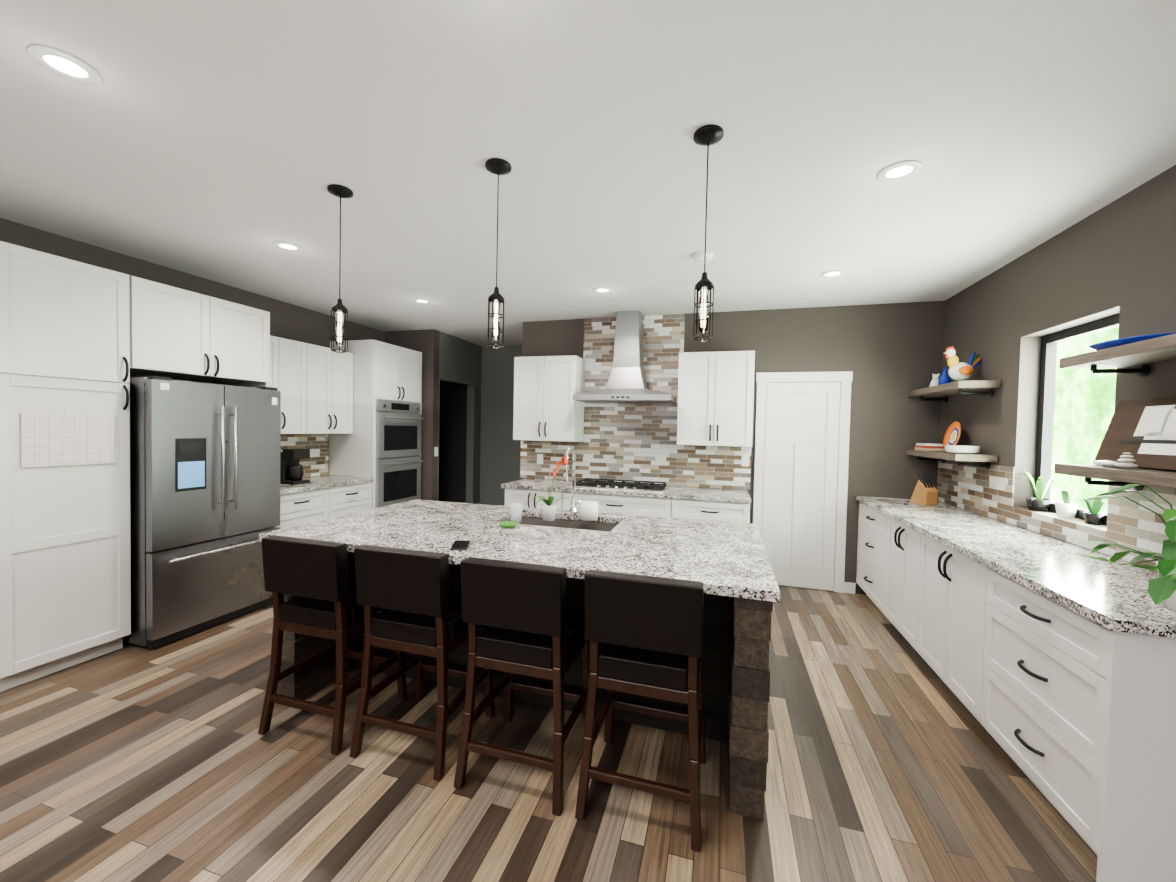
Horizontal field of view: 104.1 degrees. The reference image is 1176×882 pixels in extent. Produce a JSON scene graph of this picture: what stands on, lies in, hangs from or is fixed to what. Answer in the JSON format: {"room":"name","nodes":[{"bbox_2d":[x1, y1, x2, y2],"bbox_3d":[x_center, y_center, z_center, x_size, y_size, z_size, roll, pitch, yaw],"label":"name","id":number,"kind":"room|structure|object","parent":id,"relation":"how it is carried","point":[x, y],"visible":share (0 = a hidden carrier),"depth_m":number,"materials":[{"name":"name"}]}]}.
{"room":"kitchen","nodes":[
{"label":"kitchen","id":0,"kind":"room"},
{"bbox_2d":[0,218,383,477],"bbox_3d":[-3.900,0.009,2.122,0.128,2.730,8.420,2,2,16],"label":"wall","id":1,"kind":"structure","parent":0,"point":[295,323],"depth_m":4.17,"materials":[{"name":"grey paint"}]},
{"bbox_2d":[129,275,269,387],"bbox_3d":[-3.098,0.134,3.507,0.647,2.438,0.945,2,2,16],"label":"upper cabinet","id":2,"kind":"object","parent":1,"relation":"attached to","point":[178,333],"visible":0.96,"depth_m":3.33,"materials":[{"name":"white wood"}]},
{"bbox_2d":[268,335,352,433],"bbox_3d":[-2.913,-0.521,4.555,0.377,0.895,1.185,2,2,16],"label":"upper cabinet","id":3,"kind":"object","parent":1,"relation":"attached to","point":[312,383],"visible":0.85,"depth_m":4.57,"materials":[{"name":"white wood"}]},
{"bbox_2d":[384,329,439,500],"bbox_3d":[-2.316,-0.058,5.981,0.750,2.730,0.120,2,2,16],"label":"wall","id":4,"kind":"structure","parent":0,"point":[425,343],"depth_m":5.85,"materials":[{"name":"grey paint"}]},
{"bbox_2d":[434,447,437,455],"bbox_3d":[-1.952,0.137,5.894,0.006,0.120,0.070,2,2,16],"label":"light switch","id":5,"kind":"object","parent":4,"relation":"attached to","point":[435,451],"visible":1,"depth_m":5.88,"materials":[{"name":"white plastic"}]},
{"bbox_2d":[437,332,440,500],"bbox_3d":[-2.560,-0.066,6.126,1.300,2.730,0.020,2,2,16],"label":"wall","id":6,"kind":"structure","parent":0,"point":[439,418],"depth_m":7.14,"materials":[{"name":"grey paint"}]},
{"bbox_2d":[441,332,480,503],"bbox_3d":[-1.844,-0.060,6.468,0.120,2.730,1.020,2,2,16],"label":"wall","id":7,"kind":"structure","parent":0,"point":[459,417],"depth_m":6.92,"materials":[{"name":"grey paint"}]},
{"bbox_2d":[480,345,521,505],"bbox_3d":[-0.769,-0.046,6.778,2.010,2.730,0.120,2,2,16],"label":"wall","id":8,"kind":"structure","parent":0,"point":[500,450],"depth_m":6.88,"materials":[{"name":"grey paint"}]},
{"bbox_2d":[0,585,1096,881],"bbox_3d":[-0.766,1.489,1.793,6.765,0.080,10.100,2,2,16],"label":"floor","id":9,"kind":"structure","parent":0,"point":[890,759],"depth_m":1.93,"materials":[{"name":"brown wood"}]},
{"bbox_2d":[0,241,130,691],"bbox_3d":[-3.315,0.149,2.769,0.647,2.438,0.585,2,2,16],"label":"pantry cabinet","id":10,"kind":"object","parent":9,"relation":"on","point":[65,566],"visible":1,"depth_m":2.66,"materials":[{"name":"white painted wood"},{"name":"black metal"}]},
{"bbox_2d":[123,376,280,649],"bbox_3d":[-3.014,0.458,3.481,0.806,1.795,0.900,2,2,16],"label":"refrigerator","id":11,"kind":"object","parent":9,"relation":"on","point":[204,485],"visible":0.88,"depth_m":3.21,"materials":[{"name":"silver metal"}]},
{"bbox_2d":[277,475,373,528],"bbox_3d":[-2.811,0.869,4.553,0.648,0.928,1.185,2,2,16],"label":"base cabinet","id":12,"kind":"object","parent":9,"relation":"on","point":[319,498],"visible":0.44,"depth_m":4.44,"materials":[{"name":"white wood"}]},
{"bbox_2d":[280,449,309,484],"bbox_3d":[-2.842,0.241,4.412,0.220,0.330,0.180,2,2,16],"label":"coffee maker","id":13,"kind":"object","parent":12,"relation":"on","point":[291,471],"visible":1,"depth_m":4.35,"materials":[{"name":"black plastic"}]},
{"bbox_2d":[258,535,406,754],"bbox_3d":[-1.292,0.943,2.372,0.475,0.956,0.490,2,2,16],"label":"bar stool","id":14,"kind":"object","parent":9,"relation":"on","point":[311,576],"visible":0.83,"depth_m":2.17,"materials":[{"name":"brown wood"}]},
{"bbox_2d":[329,339,421,508],"bbox_3d":[-2.510,0.095,5.507,0.648,2.438,0.835,2,2,16],"label":"tall cabinet","id":15,"kind":"object","parent":9,"relation":"on","point":[385,371],"visible":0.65,"depth_m":5.10,"materials":[{"name":"white wood"}]},
{"bbox_2d":[375,399,423,507],"bbox_3d":[-2.204,0.159,5.418,0.110,1.250,0.749,2,2,16],"label":"double wall oven","id":16,"kind":"object","parent":15,"relation":"in","point":[398,449],"visible":0.94,"depth_m":5.36,"materials":[{"name":"silver metal"}]},
{"bbox_2d":[350,545,494,780],"bbox_3d":[-0.776,0.957,2.231,0.475,0.956,0.490,2,2,16],"label":"bar stool","id":17,"kind":"object","parent":9,"relation":"on","point":[413,597],"visible":0.85,"depth_m":2.03,"materials":[{"name":"brown wood"}]},
{"bbox_2d":[454,557,589,815],"bbox_3d":[-0.256,0.972,2.068,0.475,0.956,0.490,2,2,16],"label":"bar stool","id":18,"kind":"object","parent":9,"relation":"on","point":[527,619],"visible":0.98,"depth_m":1.87,"materials":[{"name":"brown wood"}]},
{"bbox_2d":[276,515,772,819],"bbox_3d":[-0.331,0.989,2.669,2.488,0.887,1.164,2,2,16],"label":"kitchen island","id":19,"kind":"object","parent":9,"relation":"on","point":[736,637],"depth_m":2.23,"materials":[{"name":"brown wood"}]},
{"bbox_2d":[259,499,522,554],"bbox_3d":[-1.078,0.504,2.866,0.950,0.040,1.280,2,2,16],"label":"island countertop","id":20,"kind":"structure","parent":19,"relation":"on","point":[413,524],"depth_m":2.67,"materials":[{"name":"white stone"}]},
{"bbox_2d":[419,507,626,578],"bbox_3d":[-0.262,0.527,2.626,0.750,0.040,1.280,2,2,16],"label":"island countertop","id":21,"kind":"structure","parent":19,"relation":"on","point":[530,543],"depth_m":2.32,"materials":[{"name":"white stone"}]},
{"bbox_2d":[450,540,470,549],"bbox_3d":[-0.616,0.505,2.219,0.076,0.009,0.156,1,2,-9],"label":"phone","id":22,"kind":"object","parent":21,"relation":"on","point":[461,545],"visible":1,"depth_m":2.20,"materials":[{"name":"black glass"}]},
{"bbox_2d":[499,521,518,527],"bbox_3d":[-0.461,0.490,2.674,0.120,0.022,0.117,2,2,16],"label":"dish","id":23,"kind":"object","parent":21,"relation":"on","point":[508,524],"visible":1,"depth_m":2.69,"materials":[{"name":"green ceramic"}]},
{"bbox_2d":[510,503,522,521],"bbox_3d":[-0.444,0.442,2.834,0.076,0.110,0.074,2,2,16],"label":"drinking glass","id":24,"kind":"object","parent":21,"relation":"on","point":[517,512],"visible":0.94,"depth_m":2.81,"materials":[{"name":"white"}]},
{"bbox_2d":[532,455,575,520],"bbox_3d":[-0.241,0.292,2.890,0.312,0.416,0.214,2,2,16],"label":"orchid plant","id":25,"kind":"object","parent":21,"relation":"on","point":[548,509],"visible":1,"depth_m":2.87,"materials":[{"name":"green plant"}]},
{"bbox_2d":[563,447,583,512],"bbox_3d":[-0.098,0.269,3.090,0.107,0.457,0.212,2,2,16],"label":"gooseneck faucet","id":26,"kind":"object","parent":21,"relation":"on","point":[565,478],"visible":0.94,"depth_m":3.16,"materials":[{"name":"silver metal"}]},
{"bbox_2d":[580,501,597,520],"bbox_3d":[0.008,0.448,2.952,0.116,0.110,0.116,2,2,16],"label":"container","id":27,"kind":"object","parent":21,"relation":"on","point":[588,510],"visible":1,"depth_m":2.90,"materials":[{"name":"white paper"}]},
{"bbox_2d":[567,515,779,602],"bbox_3d":[0.491,0.548,2.405,0.820,0.040,1.280,2,2,16],"label":"island countertop","id":28,"kind":"structure","parent":19,"relation":"on","point":[731,561],"depth_m":2.13,"materials":[{"name":"white stone"}]},
{"bbox_2d":[505,490,564,509],"bbox_3d":[-0.477,0.928,4.911,0.635,0.888,0.628,2,2,16],"label":"base cabinet","id":29,"kind":"object","parent":9,"relation":"on","point":[525,497],"depth_m":4.60,"materials":[{"name":"white wood"}]},
{"bbox_2d":[565,494,672,517],"bbox_3d":[0.305,0.950,4.681,1.125,0.888,0.628,2,2,16],"label":"base cabinet","id":30,"kind":"object","parent":9,"relation":"on","point":[607,503],"depth_m":4.33,"materials":[{"name":"white wood"}]},
{"bbox_2d":[501,478,750,501],"bbox_3d":[0.355,0.488,4.647,2.415,0.040,0.635,2,2,16],"label":"countertop","id":31,"kind":"structure","parent":30,"relation":"on","point":[695,494],"depth_m":4.40,"materials":[{"name":"white stone"}]},
{"bbox_2d":[570,478,668,492],"bbox_3d":[0.335,0.442,4.654,0.920,0.048,0.500,2,2,16],"label":"gas cooktop","id":32,"kind":"object","parent":31,"relation":"in","point":[613,484],"visible":1,"depth_m":4.55,"materials":[{"name":"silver metal"}]},
{"bbox_2d":[575,569,705,851],"bbox_3d":[0.255,0.986,1.929,0.475,0.956,0.490,2,2,16],"label":"bar stool","id":33,"kind":"object","parent":9,"relation":"on","point":[643,634],"visible":1,"depth_m":1.72,"materials":[{"name":"brown wood"}]},
{"bbox_2d":[673,498,750,523],"bbox_3d":[1.173,0.975,4.427,0.685,0.888,0.628,2,2,16],"label":"base cabinet","id":34,"kind":"object","parent":9,"relation":"on","point":[713,504],"depth_m":4.11,"materials":[{"name":"white wood"}]},
{"bbox_2d":[856,500,883,608],"bbox_3d":[2.734,1.022,3.849,0.628,0.888,0.858,2,2,16],"label":"base cabinet","id":35,"kind":"object","parent":9,"relation":"on","point":[870,549],"depth_m":3.95,"materials":[{"name":"white wood"}]},
{"bbox_2d":[880,516,911,640],"bbox_3d":[2.534,1.035,3.168,0.628,0.888,0.681,2,2,16],"label":"base cabinet","id":36,"kind":"object","parent":9,"relation":"on","point":[896,602],"depth_m":3.33,"materials":[{"name":"white wood"}]},
{"bbox_2d":[908,532,975,708],"bbox_3d":[2.354,1.048,2.556,0.628,0.888,0.841,2,2,16],"label":"base cabinet","id":37,"kind":"object","parent":9,"relation":"on","point":[943,580],"depth_m":2.64,"materials":[{"name":"white wood"}]},
{"bbox_2d":[968,564,1175,881],"bbox_3d":[2.138,1.062,1.822,0.628,0.888,0.810,2,2,16],"label":"base cabinet","id":38,"kind":"object","parent":9,"relation":"on","point":[1051,662],"depth_m":1.61,"materials":[{"name":"white wood"}]},
{"bbox_2d":[856,496,1175,639],"bbox_3d":[2.430,0.578,2.825,0.645,0.040,2.977,2,2,16],"label":"countertop","id":39,"kind":"structure","parent":38,"relation":"on","point":[1115,597],"depth_m":2.10,"materials":[{"name":"white stone"}]},
{"bbox_2d":[910,473,937,504],"bbox_3d":[2.885,0.409,3.935,0.100,0.258,0.189,1,1,-4],"label":"knife block","id":40,"kind":"object","parent":39,"relation":"on","point":[925,492],"visible":1,"depth_m":3.89,"materials":[{"name":"brown wood"}]},
{"bbox_2d":[1077,484,1175,610],"bbox_3d":[2.079,0.311,1.536,0.565,0.544,0.497,2,2,16],"label":"pothos plant","id":41,"kind":"object","parent":39,"relation":"on","point":[1162,587],"visible":1,"depth_m":1.57,"materials":[{"name":"green plant"}]},
{"bbox_2d":[0,0,1175,345],"bbox_3d":[-0.708,-1.320,1.720,6.765,0.080,10.100,2,2,16],"label":"ceiling","id":42,"kind":"structure","parent":0,"point":[226,142],"depth_m":1.95,"materials":[{"name":"white paint"}]},
{"bbox_2d":[26,45,102,85],"bbox_3d":[-1.804,-1.295,1.584,0.176,0.007,0.176,2,2,16],"label":"recessed light","id":43,"kind":"object","parent":42,"relation":"in","point":[64,65],"visible":1,"depth_m":1.58,"materials":[{"name":"white plastic"}]},
{"bbox_2d":[273,241,302,251],"bbox_3d":[-2.069,-1.341,3.163,0.176,0.007,0.176,2,2,16],"label":"recessed light","id":44,"kind":"object","parent":42,"relation":"in","point":[287,246],"visible":1,"depth_m":3.16,"materials":[{"name":"white"}]},
{"bbox_2d":[327,184,352,353],"bbox_3d":[-1.301,-0.885,2.404,0.120,0.849,0.120,2,2,16],"label":"pendant light","id":45,"kind":"object","parent":42,"relation":"hanging from","point":[339,308],"visible":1,"depth_m":2.39,"materials":[{"name":"black metal"}]},
{"bbox_2d":[413,298,431,303],"bbox_3d":[-1.620,-1.366,4.479,0.176,0.007,0.176,2,2,16],"label":"recessed light","id":46,"kind":"object","parent":42,"relation":"in","point":[421,301],"visible":1,"depth_m":4.47,"materials":[{"name":"white plastic"}]},
{"bbox_2d":[485,158,510,347],"bbox_3d":[-0.426,-0.860,2.147,0.120,0.849,0.120,2,2,16],"label":"pendant light","id":47,"kind":"object","parent":42,"relation":"hanging from","point":[498,166],"visible":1,"depth_m":2.14,"materials":[{"name":"black metal"}]},
{"bbox_2d":[593,287,612,293],"bbox_3d":[0.128,-1.317,4.008,0.176,0.007,0.176,2,2,16],"label":"recessed light","id":48,"kind":"object","parent":42,"relation":"in","point":[602,290],"visible":1,"depth_m":4.00,"materials":[{"name":"white plastic"}]},
{"bbox_2d":[694,251,712,262],"bbox_3d":[0.797,-1.268,3.166,0.130,0.034,0.130,2,2,16],"label":"smoke detector","id":49,"kind":"object","parent":42,"relation":"attached to","point":[698,256],"visible":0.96,"depth_m":3.13,"materials":[{"name":"white plastic"}]},
{"bbox_2d":[693,124,723,341],"bbox_3d":[0.485,-0.834,1.890,0.120,0.849,0.120,2,2,16],"label":"pendant light","id":50,"kind":"object","parent":42,"relation":"hanging from","point":[708,135],"visible":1,"depth_m":1.88,"materials":[{"name":"black metal"}]},
{"bbox_2d":[820,270,845,277],"bbox_3d":[1.858,-1.268,3.479,0.176,0.007,0.176,2,2,16],"label":"recessed light","id":51,"kind":"object","parent":42,"relation":"in","point":[832,273],"visible":1,"depth_m":3.48,"materials":[{"name":"white"}]},
{"bbox_2d":[877,160,922,181],"bbox_3d":[1.436,-1.241,2.113,0.176,0.007,0.176,2,2,16],"label":"recessed light","id":52,"kind":"object","parent":42,"relation":"in","point":[900,171],"visible":1,"depth_m":2.11,"materials":[{"name":"white plastic"}]},
{"bbox_2d":[520,301,944,593],"bbox_3d":[1.274,0.048,4.767,4.245,2.730,0.128,2,2,16],"label":"wall","id":53,"kind":"structure","parent":0,"point":[890,355],"depth_m":4.55,"materials":[{"name":"grey paint"}]},
{"bbox_2d":[537,454,542,463],"bbox_3d":[-0.548,0.206,5.236,0.075,0.115,0.005,2,2,16],"label":"outlet","id":54,"kind":"object","parent":53,"relation":"attached to","point":[539,456],"depth_m":5.23,"materials":[{"name":"white plastic"}]},
{"bbox_2d":[513,355,584,441],"bbox_3d":[-0.430,-0.453,4.996,0.700,0.900,0.369,2,2,16],"label":"upper cabinet","id":55,"kind":"object","parent":53,"relation":"attached to","point":[546,406],"visible":1,"depth_m":4.86,"materials":[{"name":"white wood"}]},
{"bbox_2d":[572,311,675,402],"bbox_3d":[0.391,-0.865,4.683,0.980,0.931,0.491,2,2,16],"label":"range hood","id":56,"kind":"object","parent":53,"relation":"attached to","point":[626,382],"visible":1,"depth_m":4.66,"materials":[{"name":"silver metal"}]},
{"bbox_2d":[677,351,754,446],"bbox_3d":[1.248,-0.406,4.504,0.700,0.900,0.369,2,2,16],"label":"upper cabinet","id":57,"kind":"object","parent":53,"relation":"attached to","point":[715,398],"visible":1,"depth_m":4.36,"materials":[{"name":"white wood"}]},
{"bbox_2d":[741,455,748,465],"bbox_3d":[1.583,0.196,4.609,0.075,0.115,0.005,2,2,16],"label":"outlet","id":58,"kind":"object","parent":53,"relation":"attached to","point":[744,460],"depth_m":4.61,"materials":[{"name":"white plastic"}]},
{"bbox_2d":[753,371,852,592],"bbox_3d":[2.062,0.385,4.465,0.850,2.105,0.033,2,2,16],"label":"door","id":59,"kind":"structure","parent":53,"relation":"attached to","point":[802,432],"depth_m":4.46,"materials":[{"name":"white wood"}]},
{"bbox_2d":[844,582,855,593],"bbox_3d":[0.438,1.323,5.676,4.780,0.100,1.364,2,2,16],"label":"baseboard","id":60,"kind":"structure","parent":53,"relation":"attached to","point":[849,587],"depth_m":4.36,"materials":[{"name":"white wood"}]},
{"bbox_2d":[937,165,1175,567],"bbox_3d":[2.107,0.183,0.218,0.178,2.730,8.150,2,2,16],"label":"wall","id":61,"kind":"structure","parent":0,"point":[1116,256],"depth_m":2.74,"materials":[{"name":"grey paint"}]},
{"bbox_2d":[906,449,997,469],"bbox_3d":[2.910,0.144,3.728,0.255,0.110,0.938,2,2,16],"label":"floating shelf","id":62,"kind":"object","parent":61,"relation":"attached to","point":[942,456],"visible":1,"depth_m":3.39,"materials":[{"name":"brown wood"}]},
{"bbox_2d":[915,443,944,450],"bbox_3d":[2.994,0.052,4.005,0.160,0.061,0.230,2,2,16],"label":"books","id":63,"kind":"object","parent":62,"relation":"on","point":[929,446],"visible":0.85,"depth_m":3.92,"materials":[{"name":"beige paper"}]},
{"bbox_2d":[943,421,960,448],"bbox_3d":[2.966,-0.037,3.730,0.064,0.246,0.250,2,2,16],"label":"decorative plate","id":64,"kind":"object","parent":62,"relation":"on","point":[952,434],"visible":0.88,"depth_m":3.74,"materials":[{"name":"orange ceramic"}]},
{"bbox_2d":[945,445,979,453],"bbox_3d":[2.839,0.064,3.478,0.210,0.058,0.210,2,2,16],"label":"bowl","id":65,"kind":"object","parent":62,"relation":"on","point":[963,449],"visible":1,"depth_m":3.41,"materials":[{"name":"white ceramic"}]},
{"bbox_2d":[908,380,1000,402],"bbox_3d":[2.921,-0.385,3.714,0.255,0.110,0.938,2,2,16],"label":"floating shelf","id":66,"kind":"object","parent":61,"relation":"attached to","point":[959,387],"visible":1,"depth_m":3.44,"materials":[{"name":"brown wood"}]},
{"bbox_2d":[929,374,939,386],"bbox_3d":[2.995,-0.513,3.952,0.080,0.134,0.080,2,2,16],"label":"figurine","id":67,"kind":"object","parent":66,"relation":"on","point":[935,379],"visible":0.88,"depth_m":3.93,"materials":[{"name":"white ceramic"}]},
{"bbox_2d":[938,367,950,384],"bbox_3d":[2.929,-0.525,3.763,0.084,0.165,0.082,2,2,16],"label":"bottle","id":68,"kind":"object","parent":66,"relation":"on","point":[944,378],"visible":0.77,"depth_m":3.74,"materials":[{"name":"blue ceramic"}]},
{"bbox_2d":[943,346,981,381],"bbox_3d":[2.893,-0.584,3.522,0.299,0.294,0.146,2,2,16],"label":"rooster figurine","id":69,"kind":"object","parent":66,"relation":"on","point":[960,371],"visible":0.88,"depth_m":3.51,"materials":[{"name":"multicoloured ceramic"}]},
{"bbox_2d":[1021,471,1059,511],"bbox_3d":[2.887,0.323,2.938,0.197,0.246,0.208,2,2,16],"label":"potted plant","id":70,"kind":"object","parent":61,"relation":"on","point":[1040,502],"visible":0.96,"depth_m":2.91,"materials":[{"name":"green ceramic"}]},
{"bbox_2d":[1054,487,1078,517],"bbox_3d":[2.826,0.365,2.708,0.100,0.170,0.102,2,2,16],"label":"potted plant","id":71,"kind":"object","parent":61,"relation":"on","point":[1066,508],"visible":1,"depth_m":2.69,"materials":[{"name":"white ceramic"}]},
{"bbox_2d":[1034,314,1118,525],"bbox_3d":[2.886,-0.112,2.642,0.055,1.128,0.786,2,2,16],"label":"window","id":72,"kind":"structure","parent":61,"relation":"in","point":[1046,404],"depth_m":2.96,"materials":[{"name":"black"}]},
{"bbox_2d":[1076,493,1107,524],"bbox_3d":[2.759,0.372,2.504,0.125,0.164,0.135,2,2,16],"label":"potted plant","id":73,"kind":"object","parent":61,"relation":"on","point":[1093,516],"visible":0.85,"depth_m":2.49,"materials":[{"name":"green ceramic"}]},
{"bbox_2d":[1054,464,1175,493],"bbox_3d":[2.389,0.179,1.955,0.255,0.110,0.700,2,2,16],"label":"floating shelf","id":74,"kind":"object","parent":61,"relation":"attached to","point":[1117,476],"visible":0.83,"depth_m":1.99,"materials":[{"name":"brown wood"}]},
{"bbox_2d":[1093,460,1104,465],"bbox_3d":[2.361,0.102,2.086,0.080,0.028,0.099,2,2,16],"label":"pebble","id":75,"kind":"object","parent":74,"relation":"on","point":[1102,462],"depth_m":2.09,"materials":[{"name":"grey stone"}]},
{"bbox_2d":[1094,396,1175,470],"bbox_3d":[2.456,-0.033,1.925,0.111,0.314,0.660,2,2,16],"label":"sign","id":76,"kind":"object","parent":74,"relation":"on","point":[1142,432],"visible":0.98,"depth_m":2.04,"materials":[{"name":"wood"},{"name":"white paper"},{"name":"black metal"}]},
{"bbox_2d":[1059,334,1175,376],"bbox_3d":[2.369,-0.348,1.835,0.255,0.110,0.920,2,2,16],"label":"floating shelf","id":77,"kind":"object","parent":61,"relation":"attached to","point":[1155,350],"visible":1,"depth_m":2.02,"materials":[{"name":"brown wood"}]},
{"bbox_2d":[1089,333,1175,350],"bbox_3d":[2.430,-0.425,2.035,0.244,0.034,0.367,2,2,16],"label":"platter","id":78,"kind":"object","parent":77,"relation":"on","point":[1110,344],"visible":0.38,"depth_m":1.98,"materials":[{"name":"blue ceramic"}]},
{"label":"outside","id":79,"kind":"structure","parent":0,"visible":0},
{"bbox_2d":[1050,327,1118,512],"bbox_3d":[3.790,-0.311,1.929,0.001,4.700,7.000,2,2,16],"label":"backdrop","id":80,"kind":"structure","parent":79,"point":[1084,406],"depth_m":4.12,"materials":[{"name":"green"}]}
]}

